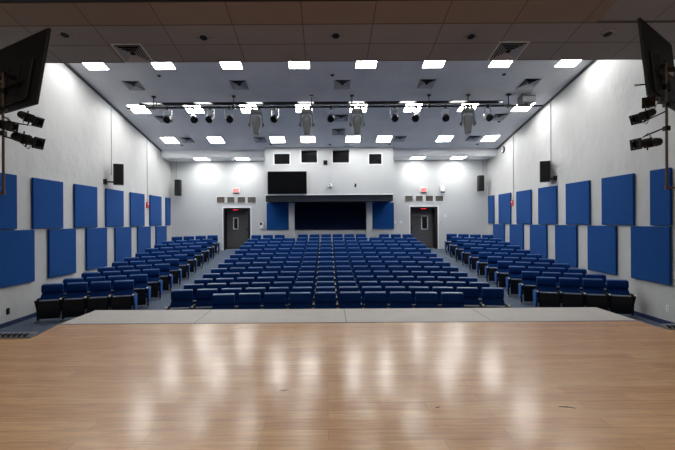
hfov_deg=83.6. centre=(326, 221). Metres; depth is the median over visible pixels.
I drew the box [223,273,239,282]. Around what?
seat
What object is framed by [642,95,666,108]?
spotlight
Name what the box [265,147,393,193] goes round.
wall
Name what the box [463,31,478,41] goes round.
recessed light
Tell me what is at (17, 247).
acoustic panel
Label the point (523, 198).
acoustic panel
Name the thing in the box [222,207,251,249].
door
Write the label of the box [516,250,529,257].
seat
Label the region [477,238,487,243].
seat
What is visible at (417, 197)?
air vent
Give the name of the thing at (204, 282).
seat
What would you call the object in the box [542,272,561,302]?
seat
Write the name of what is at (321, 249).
seat
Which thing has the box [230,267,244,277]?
seat
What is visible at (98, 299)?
seat
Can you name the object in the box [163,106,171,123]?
spotlight
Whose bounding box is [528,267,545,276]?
seat
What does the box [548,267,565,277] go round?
seat
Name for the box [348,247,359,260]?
seat
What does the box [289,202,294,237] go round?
column
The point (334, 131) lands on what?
ceiling vent
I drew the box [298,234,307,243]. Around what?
seat
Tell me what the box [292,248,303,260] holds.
seat
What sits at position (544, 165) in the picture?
grille
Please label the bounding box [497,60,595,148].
trim
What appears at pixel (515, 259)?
seat
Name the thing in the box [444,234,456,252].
seat
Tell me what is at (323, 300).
seat
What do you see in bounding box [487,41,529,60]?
ceiling vent
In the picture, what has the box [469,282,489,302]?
seat
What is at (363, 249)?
seat
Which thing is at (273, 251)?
seat
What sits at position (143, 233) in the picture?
acoustic panel
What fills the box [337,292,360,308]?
seat
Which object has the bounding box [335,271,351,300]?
seat
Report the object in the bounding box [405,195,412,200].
air vent
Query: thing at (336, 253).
seat
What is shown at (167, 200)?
acoustic panel
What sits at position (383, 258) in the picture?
seat
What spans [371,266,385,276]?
seat
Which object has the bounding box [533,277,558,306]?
seat
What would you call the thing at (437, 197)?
air vent
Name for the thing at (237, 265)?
seat
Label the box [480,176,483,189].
grille
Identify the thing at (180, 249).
seat
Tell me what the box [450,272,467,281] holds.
seat
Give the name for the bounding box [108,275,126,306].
seat
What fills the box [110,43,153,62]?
ceiling vent
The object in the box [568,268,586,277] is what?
seat
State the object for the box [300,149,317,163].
window
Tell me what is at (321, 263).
seat
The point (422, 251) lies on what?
seat
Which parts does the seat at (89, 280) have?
backrest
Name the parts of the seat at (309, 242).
backrest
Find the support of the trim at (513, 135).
attached to the wall at (592, 130)
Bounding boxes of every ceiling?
[0,0,674,25]
[0,21,674,62]
[67,60,592,150]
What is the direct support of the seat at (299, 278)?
on the floor at (29, 325)
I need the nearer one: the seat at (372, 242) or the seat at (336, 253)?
the seat at (336, 253)
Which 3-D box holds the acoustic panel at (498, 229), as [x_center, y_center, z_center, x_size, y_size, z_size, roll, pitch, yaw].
[8.320,0.832,18.254,0.070,1.415,1.169,0,0,0]
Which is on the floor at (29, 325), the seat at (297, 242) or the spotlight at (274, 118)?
the seat at (297, 242)
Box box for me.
[517,94,535,105]
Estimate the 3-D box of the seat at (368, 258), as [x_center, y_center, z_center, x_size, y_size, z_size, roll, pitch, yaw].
[1.659,1.793,14.010,0.564,0.962,0.390,0,0,3]
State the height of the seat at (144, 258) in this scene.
0.962 m
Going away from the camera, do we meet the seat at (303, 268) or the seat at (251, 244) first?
the seat at (303, 268)
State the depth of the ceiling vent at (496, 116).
15.27 m
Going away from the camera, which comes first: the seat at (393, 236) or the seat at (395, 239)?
the seat at (395, 239)
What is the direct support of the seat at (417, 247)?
on the floor at (29, 325)
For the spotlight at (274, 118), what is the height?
0.620 m
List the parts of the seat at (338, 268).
backrest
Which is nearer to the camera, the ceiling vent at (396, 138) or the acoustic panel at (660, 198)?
the acoustic panel at (660, 198)
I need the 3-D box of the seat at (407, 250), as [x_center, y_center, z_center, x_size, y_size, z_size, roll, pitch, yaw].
[3.389,1.587,15.451,0.564,0.962,0.390,0,0,7]
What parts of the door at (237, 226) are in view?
pane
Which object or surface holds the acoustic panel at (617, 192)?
attached to the wall at (592, 130)
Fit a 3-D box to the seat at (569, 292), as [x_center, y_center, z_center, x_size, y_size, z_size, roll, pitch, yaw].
[6.716,2.062,10.444,0.564,0.962,0.390,0,0,15]
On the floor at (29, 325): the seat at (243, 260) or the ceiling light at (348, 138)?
the seat at (243, 260)
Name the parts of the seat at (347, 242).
backrest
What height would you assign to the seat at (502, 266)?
0.962 m
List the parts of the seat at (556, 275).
backrest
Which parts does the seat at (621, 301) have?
leg, backrest, leg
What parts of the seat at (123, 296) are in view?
leg, backrest, panel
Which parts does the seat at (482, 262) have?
backrest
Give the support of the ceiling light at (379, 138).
attached to the ceiling at (390, 80)
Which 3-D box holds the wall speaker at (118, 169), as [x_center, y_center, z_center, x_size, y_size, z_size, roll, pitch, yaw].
[-7.876,-1.738,13.920,0.659,0.764,0.372,0,0,-28]
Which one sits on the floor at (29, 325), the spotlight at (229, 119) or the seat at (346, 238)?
the seat at (346, 238)
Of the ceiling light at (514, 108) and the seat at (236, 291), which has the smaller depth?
the seat at (236, 291)
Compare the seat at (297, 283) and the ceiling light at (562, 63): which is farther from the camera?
the ceiling light at (562, 63)
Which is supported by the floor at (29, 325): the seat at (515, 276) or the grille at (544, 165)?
the seat at (515, 276)
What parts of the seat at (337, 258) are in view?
backrest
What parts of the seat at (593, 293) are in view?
leg, backrest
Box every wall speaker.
[103,164,123,184]
[174,179,181,195]
[477,175,483,190]
[540,161,556,181]
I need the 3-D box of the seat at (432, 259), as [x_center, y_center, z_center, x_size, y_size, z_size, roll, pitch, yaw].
[4.001,1.804,13.767,0.632,0.962,0.390,0,0,8]
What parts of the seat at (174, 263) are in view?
backrest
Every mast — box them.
[0,73,6,194]
[662,64,674,189]
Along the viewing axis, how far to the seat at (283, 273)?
11.67 m
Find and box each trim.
[58,320,637,324]
[64,63,161,151]
[111,106,111,174]
[147,139,147,201]
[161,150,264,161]
[190,307,559,309]
[265,193,393,194]
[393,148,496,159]
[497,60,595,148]
[513,135,513,200]
[550,101,550,171]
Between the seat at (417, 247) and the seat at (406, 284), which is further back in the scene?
the seat at (417, 247)
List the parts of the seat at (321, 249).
backrest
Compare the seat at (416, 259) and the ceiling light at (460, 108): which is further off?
the ceiling light at (460, 108)
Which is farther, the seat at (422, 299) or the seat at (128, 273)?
the seat at (128, 273)
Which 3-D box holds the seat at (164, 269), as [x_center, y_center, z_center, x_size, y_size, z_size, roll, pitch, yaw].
[-5.658,1.952,12.928,0.655,0.962,0.390,0,0,-15]
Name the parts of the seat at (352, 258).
backrest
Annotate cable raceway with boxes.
[139,100,502,105]
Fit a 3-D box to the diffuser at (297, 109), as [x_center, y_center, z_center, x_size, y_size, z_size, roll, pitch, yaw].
[-0.886,-4.365,14.518,0.630,0.008,0.630,0,-12,0]
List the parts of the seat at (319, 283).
backrest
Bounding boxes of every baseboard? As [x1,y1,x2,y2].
[0,312,35,328]
[634,311,674,323]
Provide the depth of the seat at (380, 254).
14.83 m
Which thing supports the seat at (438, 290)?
on the floor at (29, 325)
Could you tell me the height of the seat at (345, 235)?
0.962 m
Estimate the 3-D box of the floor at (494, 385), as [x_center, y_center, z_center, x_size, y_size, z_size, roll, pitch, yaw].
[0.138,2.089,0.475,18.450,0.980,10.950,0,0,0]
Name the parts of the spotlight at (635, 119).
gel frame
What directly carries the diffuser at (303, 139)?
attached to the ceiling light at (304, 139)
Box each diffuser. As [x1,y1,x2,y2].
[295,105,308,111]
[301,137,314,141]
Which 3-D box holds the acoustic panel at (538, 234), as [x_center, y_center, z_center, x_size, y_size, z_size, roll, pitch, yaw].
[8.320,0.832,14.835,0.070,1.415,1.169,0,0,0]
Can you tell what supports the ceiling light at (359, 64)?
attached to the ceiling at (390, 80)
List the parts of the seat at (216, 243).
backrest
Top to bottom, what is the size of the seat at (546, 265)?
0.962 m
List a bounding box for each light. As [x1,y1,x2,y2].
[55,29,73,39]
[82,63,109,69]
[126,104,151,113]
[151,62,175,69]
[160,137,179,142]
[186,105,204,112]
[193,158,209,159]
[195,32,211,42]
[207,137,224,142]
[219,62,242,68]
[239,105,257,112]
[248,106,263,135]
[269,136,285,142]
[288,62,309,68]
[295,105,312,112]
[299,105,314,134]
[300,136,315,142]
[328,30,343,40]
[345,136,360,141]
[349,104,367,111]
[349,105,364,134]
[355,61,376,68]
[376,136,391,141]
[403,104,422,111]
[410,156,425,158]
[421,61,445,67]
[435,135,453,141]
[440,186,444,192]
[450,156,467,158]
[456,104,478,111]
[460,104,475,133]
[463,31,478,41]
[480,135,499,141]
[487,61,512,67]
[510,102,535,110]
[554,60,581,66]
[598,28,616,38]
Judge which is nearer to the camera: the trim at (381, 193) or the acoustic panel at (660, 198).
the acoustic panel at (660, 198)
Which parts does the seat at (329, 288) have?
backrest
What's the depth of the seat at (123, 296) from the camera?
10.44 m
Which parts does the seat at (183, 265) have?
backrest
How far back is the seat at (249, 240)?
17.84 m
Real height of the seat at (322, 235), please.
0.962 m
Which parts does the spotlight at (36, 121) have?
gel frame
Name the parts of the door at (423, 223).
pane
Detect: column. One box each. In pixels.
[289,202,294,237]
[366,202,371,240]
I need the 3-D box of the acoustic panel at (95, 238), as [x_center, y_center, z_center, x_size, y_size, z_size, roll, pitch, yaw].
[-8.059,0.932,13.195,0.070,1.415,1.169,0,0,0]
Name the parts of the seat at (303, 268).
backrest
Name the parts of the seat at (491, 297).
backrest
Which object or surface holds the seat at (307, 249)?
on the floor at (29, 325)
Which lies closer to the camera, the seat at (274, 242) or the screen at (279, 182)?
the seat at (274, 242)
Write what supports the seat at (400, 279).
on the floor at (29, 325)
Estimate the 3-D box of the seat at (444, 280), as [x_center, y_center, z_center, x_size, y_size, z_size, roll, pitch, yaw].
[3.392,2.075,10.711,0.564,0.962,0.390,0,0,7]
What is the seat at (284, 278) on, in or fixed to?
on the floor at (29, 325)
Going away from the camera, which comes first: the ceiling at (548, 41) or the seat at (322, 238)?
the ceiling at (548, 41)
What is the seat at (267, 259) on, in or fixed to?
on the floor at (29, 325)
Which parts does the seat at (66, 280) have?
backrest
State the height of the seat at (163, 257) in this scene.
0.962 m
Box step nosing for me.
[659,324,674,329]
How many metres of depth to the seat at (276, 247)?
16.38 m
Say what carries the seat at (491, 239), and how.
on the floor at (29, 325)
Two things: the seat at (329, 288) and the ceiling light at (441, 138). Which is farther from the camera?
the ceiling light at (441, 138)
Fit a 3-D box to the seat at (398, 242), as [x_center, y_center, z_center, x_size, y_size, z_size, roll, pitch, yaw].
[3.388,1.371,17.051,0.564,0.962,0.390,0,0,7]
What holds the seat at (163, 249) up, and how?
on the floor at (29, 325)
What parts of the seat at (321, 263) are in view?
backrest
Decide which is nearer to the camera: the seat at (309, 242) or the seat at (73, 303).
the seat at (73, 303)
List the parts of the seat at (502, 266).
backrest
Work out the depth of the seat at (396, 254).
14.78 m
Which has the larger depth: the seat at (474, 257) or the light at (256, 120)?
the seat at (474, 257)
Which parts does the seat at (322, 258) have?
backrest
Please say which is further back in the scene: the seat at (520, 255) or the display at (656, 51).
the seat at (520, 255)
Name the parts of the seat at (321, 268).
backrest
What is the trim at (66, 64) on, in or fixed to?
attached to the wall at (76, 129)
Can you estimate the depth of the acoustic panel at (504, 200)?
17.58 m
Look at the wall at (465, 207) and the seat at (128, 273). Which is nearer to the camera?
the seat at (128, 273)
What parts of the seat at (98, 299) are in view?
leg, backrest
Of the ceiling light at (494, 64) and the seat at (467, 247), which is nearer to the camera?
the ceiling light at (494, 64)
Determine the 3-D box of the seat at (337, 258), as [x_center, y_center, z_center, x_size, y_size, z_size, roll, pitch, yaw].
[0.505,1.795,14.049,0.564,0.962,0.390,0,0,1]
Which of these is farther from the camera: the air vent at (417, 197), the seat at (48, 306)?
the air vent at (417, 197)
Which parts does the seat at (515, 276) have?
panel, backrest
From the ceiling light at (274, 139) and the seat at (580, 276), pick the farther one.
the ceiling light at (274, 139)
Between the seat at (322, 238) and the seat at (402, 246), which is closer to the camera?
the seat at (402, 246)
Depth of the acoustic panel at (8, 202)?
9.53 m
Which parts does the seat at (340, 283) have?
backrest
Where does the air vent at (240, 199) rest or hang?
in the wall at (465, 207)
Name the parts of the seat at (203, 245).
backrest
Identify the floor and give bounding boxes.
[0,248,660,333]
[0,321,674,449]
[61,307,634,323]
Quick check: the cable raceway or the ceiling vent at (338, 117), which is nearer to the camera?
the cable raceway
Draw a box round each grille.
[114,164,122,183]
[175,180,178,194]
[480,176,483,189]
[540,161,549,180]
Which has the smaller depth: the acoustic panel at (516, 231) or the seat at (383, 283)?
the seat at (383, 283)
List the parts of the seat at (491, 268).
backrest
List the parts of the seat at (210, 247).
backrest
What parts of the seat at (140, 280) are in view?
backrest, panel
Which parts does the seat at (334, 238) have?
backrest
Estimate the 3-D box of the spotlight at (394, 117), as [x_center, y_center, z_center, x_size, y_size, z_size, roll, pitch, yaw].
[2.430,-3.890,13.610,0.296,0.620,0.362,0,0,-6]
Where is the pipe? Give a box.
[127,94,542,109]
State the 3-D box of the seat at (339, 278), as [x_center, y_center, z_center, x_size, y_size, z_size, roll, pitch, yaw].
[0.507,2.078,10.909,0.564,0.962,0.390,0,0,1]
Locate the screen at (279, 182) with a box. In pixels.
[268,171,306,193]
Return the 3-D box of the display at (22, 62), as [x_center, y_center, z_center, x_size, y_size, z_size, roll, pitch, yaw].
[-4.165,-1.921,4.934,1.450,0.992,0.308,0,0,28]
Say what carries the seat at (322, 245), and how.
on the floor at (29, 325)
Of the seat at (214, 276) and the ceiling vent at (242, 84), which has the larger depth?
the ceiling vent at (242, 84)
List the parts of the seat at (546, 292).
panel, backrest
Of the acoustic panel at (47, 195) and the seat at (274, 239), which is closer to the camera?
the acoustic panel at (47, 195)
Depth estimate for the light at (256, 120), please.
13.51 m
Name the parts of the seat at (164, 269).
backrest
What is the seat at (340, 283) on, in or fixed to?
on the floor at (29, 325)
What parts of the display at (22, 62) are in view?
mount rail, mount arm, mount rail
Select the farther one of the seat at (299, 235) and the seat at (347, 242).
the seat at (299, 235)
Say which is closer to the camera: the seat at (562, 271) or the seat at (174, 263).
the seat at (562, 271)
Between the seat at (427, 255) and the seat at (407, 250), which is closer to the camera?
the seat at (427, 255)
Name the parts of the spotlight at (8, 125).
gel frame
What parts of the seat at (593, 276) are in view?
backrest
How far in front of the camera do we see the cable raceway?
13.72 m
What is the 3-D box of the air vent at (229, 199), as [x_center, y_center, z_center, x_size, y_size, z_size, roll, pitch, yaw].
[-4.991,-1.126,19.585,0.414,0.330,0.030,0,0,0]
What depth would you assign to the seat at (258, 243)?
17.12 m
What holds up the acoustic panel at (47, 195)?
attached to the wall at (76, 129)
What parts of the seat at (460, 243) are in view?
backrest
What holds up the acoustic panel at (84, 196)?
attached to the wall at (76, 129)
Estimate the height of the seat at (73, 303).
0.962 m
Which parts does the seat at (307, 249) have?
backrest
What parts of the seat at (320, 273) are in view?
backrest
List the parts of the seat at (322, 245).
backrest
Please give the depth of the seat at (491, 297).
9.08 m
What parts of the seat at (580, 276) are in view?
backrest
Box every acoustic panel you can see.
[0,173,16,229]
[0,230,34,287]
[31,177,62,228]
[48,229,75,277]
[73,184,97,227]
[85,228,106,269]
[105,188,123,226]
[114,227,131,261]
[130,192,144,225]
[137,226,150,252]
[149,195,161,225]
[155,226,166,243]
[165,197,170,224]
[267,203,288,229]
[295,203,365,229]
[372,202,393,228]
[488,195,494,222]
[493,224,504,241]
[498,193,510,223]
[509,224,523,249]
[516,189,531,223]
[530,225,547,258]
[538,185,557,223]
[555,225,577,267]
[565,180,590,224]
[587,225,616,274]
[601,173,634,224]
[631,226,671,284]
[650,167,671,225]
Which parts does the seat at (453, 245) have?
backrest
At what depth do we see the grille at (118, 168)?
13.83 m
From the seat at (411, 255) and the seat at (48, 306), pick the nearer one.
the seat at (48, 306)
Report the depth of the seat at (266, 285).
10.10 m
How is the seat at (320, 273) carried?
on the floor at (29, 325)
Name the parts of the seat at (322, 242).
backrest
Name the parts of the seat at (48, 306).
leg, backrest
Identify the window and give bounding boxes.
[273,153,290,164]
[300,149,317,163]
[332,149,349,163]
[368,153,382,164]
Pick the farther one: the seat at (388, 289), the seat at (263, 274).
the seat at (263, 274)
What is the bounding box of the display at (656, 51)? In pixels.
[637,17,674,110]
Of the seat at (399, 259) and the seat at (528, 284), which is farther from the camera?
the seat at (399, 259)
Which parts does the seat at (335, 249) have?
backrest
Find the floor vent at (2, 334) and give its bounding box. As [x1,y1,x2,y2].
[0,332,38,337]
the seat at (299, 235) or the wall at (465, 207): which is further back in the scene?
the wall at (465, 207)
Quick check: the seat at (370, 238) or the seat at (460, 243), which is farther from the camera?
the seat at (370, 238)
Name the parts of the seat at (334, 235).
backrest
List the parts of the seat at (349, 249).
backrest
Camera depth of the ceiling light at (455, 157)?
18.81 m
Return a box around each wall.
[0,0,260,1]
[0,63,170,323]
[171,160,487,249]
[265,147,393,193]
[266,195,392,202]
[487,59,674,322]
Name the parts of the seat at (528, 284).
panel, backrest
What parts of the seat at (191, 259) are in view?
backrest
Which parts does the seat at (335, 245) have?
backrest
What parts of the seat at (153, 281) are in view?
backrest, panel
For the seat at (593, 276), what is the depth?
11.00 m
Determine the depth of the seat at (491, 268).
13.88 m
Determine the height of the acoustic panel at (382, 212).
1.365 m
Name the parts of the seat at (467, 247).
backrest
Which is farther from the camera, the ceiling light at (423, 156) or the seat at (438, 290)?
the ceiling light at (423, 156)
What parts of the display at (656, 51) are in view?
mount rail, mount arm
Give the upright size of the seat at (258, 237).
0.962 m
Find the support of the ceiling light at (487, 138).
attached to the ceiling at (390, 80)
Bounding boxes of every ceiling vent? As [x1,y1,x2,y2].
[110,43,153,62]
[120,80,146,90]
[153,115,174,122]
[178,137,195,142]
[228,79,249,89]
[252,137,267,142]
[331,128,345,134]
[333,79,351,89]
[333,114,348,121]
[392,136,407,141]
[415,78,437,88]
[464,135,481,140]
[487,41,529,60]
[491,113,509,120]
[517,78,542,87]
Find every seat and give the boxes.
[34,283,63,322]
[59,282,87,320]
[61,278,82,312]
[81,272,99,281]
[84,281,110,313]
[85,276,104,308]
[98,267,114,276]
[102,271,119,280]
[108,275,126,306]
[108,280,137,309]
[112,262,127,270]
[117,266,133,274]
[123,270,139,279]
[124,257,138,265]
[129,274,150,307]
[130,261,144,269]
[135,253,148,260]
[136,265,151,273]
[141,256,155,264]
[142,269,162,299]
[145,248,157,255]
[147,260,161,268]
[151,252,164,259]
[154,244,166,251]
[154,264,172,292]
[157,255,171,263]
[160,247,172,254]
[162,241,173,246]
[164,259,181,285]
[165,289,192,309]
[167,251,179,258]
[168,244,179,250]
[171,236,181,243]
[174,254,189,279]
[175,246,186,254]
[176,240,186,246]
[182,243,193,249]
[182,250,196,273]
[183,284,203,303]
[184,236,193,242]
[189,239,199,245]
[189,246,203,267]
[191,288,217,308]
[194,278,212,288]
[195,235,205,241]
[196,242,208,263]
[202,239,214,258]
[203,273,219,282]
[207,235,219,254]
[207,283,225,293]
[211,268,226,277]
[212,293,234,308]
[216,278,233,287]
[218,263,232,272]
[221,288,241,308]
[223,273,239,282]
[224,258,237,267]
[229,282,247,292]
[230,254,242,262]
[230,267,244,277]
[235,250,247,257]
[235,262,249,271]
[236,277,253,287]
[238,293,260,308]
[240,246,250,253]
[241,258,254,266]
[242,272,258,281]
[244,242,254,248]
[245,254,257,261]
[245,287,264,308]
[247,239,257,244]
[248,267,262,276]
[250,249,261,257]
[251,235,260,241]
[251,282,269,292]
[253,245,264,252]
[253,262,266,271]
[257,242,267,248]
[257,257,269,266]
[257,277,273,286]
[260,238,270,244]
[261,253,272,261]
[261,272,277,281]
[262,292,285,308]
[263,235,272,241]
[264,249,275,256]
[266,267,280,276]
[267,245,278,252]
[269,262,283,270]
[269,287,288,308]
[270,241,280,247]
[272,238,282,244]
[273,257,285,265]
[273,282,291,293]
[275,234,284,240]
[276,253,287,260]
[277,276,293,287]
[278,248,289,257]
[280,271,296,286]
[281,244,291,252]
[283,241,293,248]
[283,266,297,276]
[285,238,294,243]
[286,261,299,275]
[287,292,310,308]
[288,257,301,270]
[290,252,302,261]
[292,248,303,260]
[292,287,311,308]
[294,244,304,256]
[295,241,305,251]
[295,281,312,306]
[297,238,306,247]
[297,276,313,300]
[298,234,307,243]
[299,271,314,294]
[301,266,315,287]
[302,261,316,276]
[304,257,316,262]
[305,252,317,266]
[306,248,317,269]
[307,244,318,256]
[308,241,318,259]
[309,237,318,240]
[310,234,319,244]
[312,292,335,308]
[313,286,334,308]
[314,281,334,300]
[315,276,333,288]
[316,266,332,281]
[316,271,333,282]
[317,256,332,267]
[317,261,332,276]
[318,252,331,265]
[319,241,330,251]
[319,244,331,255]
[319,248,331,256]
[320,234,330,244]
[321,237,330,240]
[331,234,342,241]
[332,237,342,255]
[332,241,343,252]
[332,244,344,257]
[332,248,345,268]
[333,252,346,266]
[333,256,347,280]
[333,261,348,276]
[334,266,350,293]
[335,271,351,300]
[335,276,353,295]
[336,281,355,306]
[336,286,358,308]
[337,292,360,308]
[344,234,353,243]
[345,237,354,247]
[346,241,356,252]
[347,244,357,255]
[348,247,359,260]
[349,252,361,265]
[350,256,362,270]
[352,261,365,275]
[353,266,367,280]
[355,271,370,285]
[356,234,365,240]
[357,237,366,243]
[357,276,373,287]
[358,241,368,247]
[359,281,377,301]
[360,244,370,253]
[361,286,381,307]
[362,248,373,260]
[362,292,386,307]
[364,252,375,261]
[366,256,378,265]
[368,261,381,271]
[369,237,379,243]
[371,241,381,247]
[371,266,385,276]
[373,244,384,251]
[374,271,389,280]
[376,248,387,255]
[377,276,393,285]
[378,252,390,260]
[379,234,388,240]
[381,237,391,243]
[381,256,394,265]
[381,281,398,291]
[384,241,394,247]
[384,261,398,270]
[385,286,405,307]
[387,244,397,251]
[387,292,411,307]
[388,266,403,275]
[390,248,401,255]
[391,234,400,240]
[392,271,408,280]
[393,252,405,260]
[394,238,403,243]
[397,241,407,247]
[397,257,410,265]
[397,276,413,285]
[400,244,411,251]
[401,261,415,270]
[402,234,412,240]
[402,281,420,291]
[404,248,415,256]
[406,238,416,243]
[406,266,421,275]
[408,253,420,260]
[409,286,428,307]
[410,241,420,247]
[411,271,427,280]
[413,257,426,265]
[413,292,437,307]
[414,245,425,252]
[417,276,434,286]
[418,249,430,256]
[418,261,432,270]
[423,253,436,260]
[424,266,439,275]
[424,281,443,291]
[429,257,442,265]
[431,271,447,280]
[432,287,453,307]
[435,262,449,270]
[438,277,455,286]
[441,292,463,307]
[442,267,457,276]
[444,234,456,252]
[446,282,465,291]
[449,237,461,256]
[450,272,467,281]
[455,240,468,261]
[457,287,480,307]
[458,234,468,239]
[459,277,476,286]
[461,244,475,265]
[464,237,474,243]
[468,247,483,270]
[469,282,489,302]
[470,234,480,240]
[470,241,481,246]
[476,252,491,276]
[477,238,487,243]
[478,244,489,251]
[479,287,510,307]
[482,235,492,240]
[484,241,495,247]
[485,256,501,281]
[486,248,498,255]
[490,238,501,244]
[492,245,504,252]
[494,253,508,260]
[495,261,512,287]
[498,242,509,248]
[501,249,513,256]
[504,257,518,265]
[506,245,519,252]
[506,266,525,296]
[510,253,524,261]
[515,262,531,270]
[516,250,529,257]
[518,271,539,303]
[521,258,536,266]
[527,254,541,262]
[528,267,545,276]
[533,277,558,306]
[534,262,550,271]
[539,258,554,267]
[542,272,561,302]
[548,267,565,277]
[552,263,569,272]
[557,277,582,306]
[564,273,584,304]
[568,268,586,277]
[581,278,606,310]
[584,274,609,308]
[605,279,636,317]
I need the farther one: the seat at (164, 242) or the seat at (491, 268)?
the seat at (164, 242)
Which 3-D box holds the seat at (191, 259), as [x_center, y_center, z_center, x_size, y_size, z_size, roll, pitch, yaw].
[-5.660,1.653,15.388,0.655,0.962,0.390,0,0,-15]
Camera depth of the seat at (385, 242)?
17.18 m
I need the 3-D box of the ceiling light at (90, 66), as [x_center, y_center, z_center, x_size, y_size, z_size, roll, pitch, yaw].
[-7.280,-4.923,11.738,0.670,0.158,0.659,0,0,0]
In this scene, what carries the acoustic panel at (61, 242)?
attached to the wall at (76, 129)
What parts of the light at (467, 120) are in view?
yoke arm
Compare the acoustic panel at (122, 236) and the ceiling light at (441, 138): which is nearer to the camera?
the acoustic panel at (122, 236)
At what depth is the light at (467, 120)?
13.52 m
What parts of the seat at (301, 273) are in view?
backrest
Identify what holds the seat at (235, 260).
on the floor at (29, 325)
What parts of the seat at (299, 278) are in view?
backrest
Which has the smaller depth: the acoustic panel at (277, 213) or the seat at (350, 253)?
the seat at (350, 253)
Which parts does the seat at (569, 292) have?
leg, backrest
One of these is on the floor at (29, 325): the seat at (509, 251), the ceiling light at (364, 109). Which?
the seat at (509, 251)
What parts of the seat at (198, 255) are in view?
backrest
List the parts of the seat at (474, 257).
backrest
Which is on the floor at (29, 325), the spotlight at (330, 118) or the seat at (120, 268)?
the seat at (120, 268)
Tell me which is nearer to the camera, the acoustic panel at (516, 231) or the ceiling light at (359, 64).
the ceiling light at (359, 64)
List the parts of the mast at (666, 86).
wall arm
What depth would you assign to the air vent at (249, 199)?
19.59 m
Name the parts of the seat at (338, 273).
backrest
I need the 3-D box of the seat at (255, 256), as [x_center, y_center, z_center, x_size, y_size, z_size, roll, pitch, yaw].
[-2.956,1.745,14.644,0.564,0.962,0.390,0,0,-7]
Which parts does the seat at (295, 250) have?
backrest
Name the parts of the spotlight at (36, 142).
gel frame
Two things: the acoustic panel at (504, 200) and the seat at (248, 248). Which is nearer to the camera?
the seat at (248, 248)
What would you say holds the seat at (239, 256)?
on the floor at (29, 325)
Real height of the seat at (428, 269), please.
0.962 m
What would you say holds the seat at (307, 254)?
on the floor at (29, 325)
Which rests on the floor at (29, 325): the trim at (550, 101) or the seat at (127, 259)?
the seat at (127, 259)
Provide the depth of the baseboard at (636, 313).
9.67 m
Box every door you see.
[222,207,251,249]
[409,205,438,248]
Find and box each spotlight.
[0,116,18,132]
[3,131,45,149]
[17,111,44,127]
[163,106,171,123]
[189,106,197,122]
[205,106,213,122]
[225,106,232,122]
[270,107,278,122]
[327,105,334,122]
[390,106,398,121]
[412,105,419,121]
[441,105,449,121]
[483,105,492,121]
[629,108,665,125]
[629,127,664,150]
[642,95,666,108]
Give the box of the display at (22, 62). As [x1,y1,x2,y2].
[0,28,50,114]
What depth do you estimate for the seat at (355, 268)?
12.49 m
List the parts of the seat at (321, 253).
backrest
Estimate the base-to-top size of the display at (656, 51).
0.998 m
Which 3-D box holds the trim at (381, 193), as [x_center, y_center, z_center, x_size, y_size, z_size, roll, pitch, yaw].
[0.112,-1.308,18.224,6.220,0.055,0.072,0,0,0]
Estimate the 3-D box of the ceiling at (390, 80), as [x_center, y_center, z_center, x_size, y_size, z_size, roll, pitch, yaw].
[0.097,-4.595,13.656,16.450,2.660,12.113,0,0,0]
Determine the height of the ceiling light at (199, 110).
0.158 m
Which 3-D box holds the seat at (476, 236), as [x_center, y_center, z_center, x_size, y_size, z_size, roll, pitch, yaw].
[7.281,1.114,18.522,0.564,0.962,0.390,0,0,9]
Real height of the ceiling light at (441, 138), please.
0.158 m
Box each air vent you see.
[216,197,224,202]
[227,197,234,202]
[237,197,245,202]
[247,197,255,202]
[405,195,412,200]
[415,195,422,200]
[425,195,432,200]
[435,195,443,200]
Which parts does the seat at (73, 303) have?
leg, backrest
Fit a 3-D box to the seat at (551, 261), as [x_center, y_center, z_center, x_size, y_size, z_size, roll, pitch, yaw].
[7.859,1.819,13.415,0.632,0.962,0.390,0,0,15]
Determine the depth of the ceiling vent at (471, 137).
17.26 m
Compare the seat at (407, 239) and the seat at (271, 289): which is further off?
the seat at (407, 239)
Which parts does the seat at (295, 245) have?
backrest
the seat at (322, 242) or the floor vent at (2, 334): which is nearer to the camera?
the floor vent at (2, 334)
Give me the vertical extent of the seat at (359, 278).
0.962 m
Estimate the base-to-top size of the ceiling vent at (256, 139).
0.154 m
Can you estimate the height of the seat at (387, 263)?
0.962 m
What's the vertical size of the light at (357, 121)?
1.045 m
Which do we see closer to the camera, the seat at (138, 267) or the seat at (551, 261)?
the seat at (138, 267)
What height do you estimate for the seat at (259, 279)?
0.962 m
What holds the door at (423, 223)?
in the wall at (465, 207)
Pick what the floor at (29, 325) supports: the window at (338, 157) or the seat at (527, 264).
the seat at (527, 264)
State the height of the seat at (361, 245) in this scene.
0.962 m
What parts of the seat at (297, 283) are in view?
backrest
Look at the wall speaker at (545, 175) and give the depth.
13.82 m
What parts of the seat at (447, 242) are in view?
backrest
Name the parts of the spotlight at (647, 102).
gel frame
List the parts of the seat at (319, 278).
backrest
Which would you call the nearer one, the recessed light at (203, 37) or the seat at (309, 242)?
the recessed light at (203, 37)
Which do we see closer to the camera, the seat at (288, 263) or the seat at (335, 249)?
the seat at (288, 263)
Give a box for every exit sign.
[233,188,239,193]
[421,188,426,192]
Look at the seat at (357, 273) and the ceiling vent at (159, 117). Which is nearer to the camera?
the seat at (357, 273)
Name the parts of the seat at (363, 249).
backrest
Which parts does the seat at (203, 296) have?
backrest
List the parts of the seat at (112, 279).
backrest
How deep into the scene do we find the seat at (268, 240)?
17.92 m
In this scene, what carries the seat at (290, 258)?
on the floor at (29, 325)
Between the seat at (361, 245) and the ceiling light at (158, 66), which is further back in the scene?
the seat at (361, 245)
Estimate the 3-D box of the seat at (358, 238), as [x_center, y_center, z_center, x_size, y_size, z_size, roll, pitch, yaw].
[1.656,1.239,18.010,0.564,0.962,0.390,0,0,3]
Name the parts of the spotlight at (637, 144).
gel frame, clamp arm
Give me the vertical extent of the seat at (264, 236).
0.962 m
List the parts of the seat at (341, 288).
backrest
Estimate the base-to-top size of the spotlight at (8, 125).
0.266 m
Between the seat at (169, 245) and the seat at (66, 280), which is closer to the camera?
the seat at (66, 280)

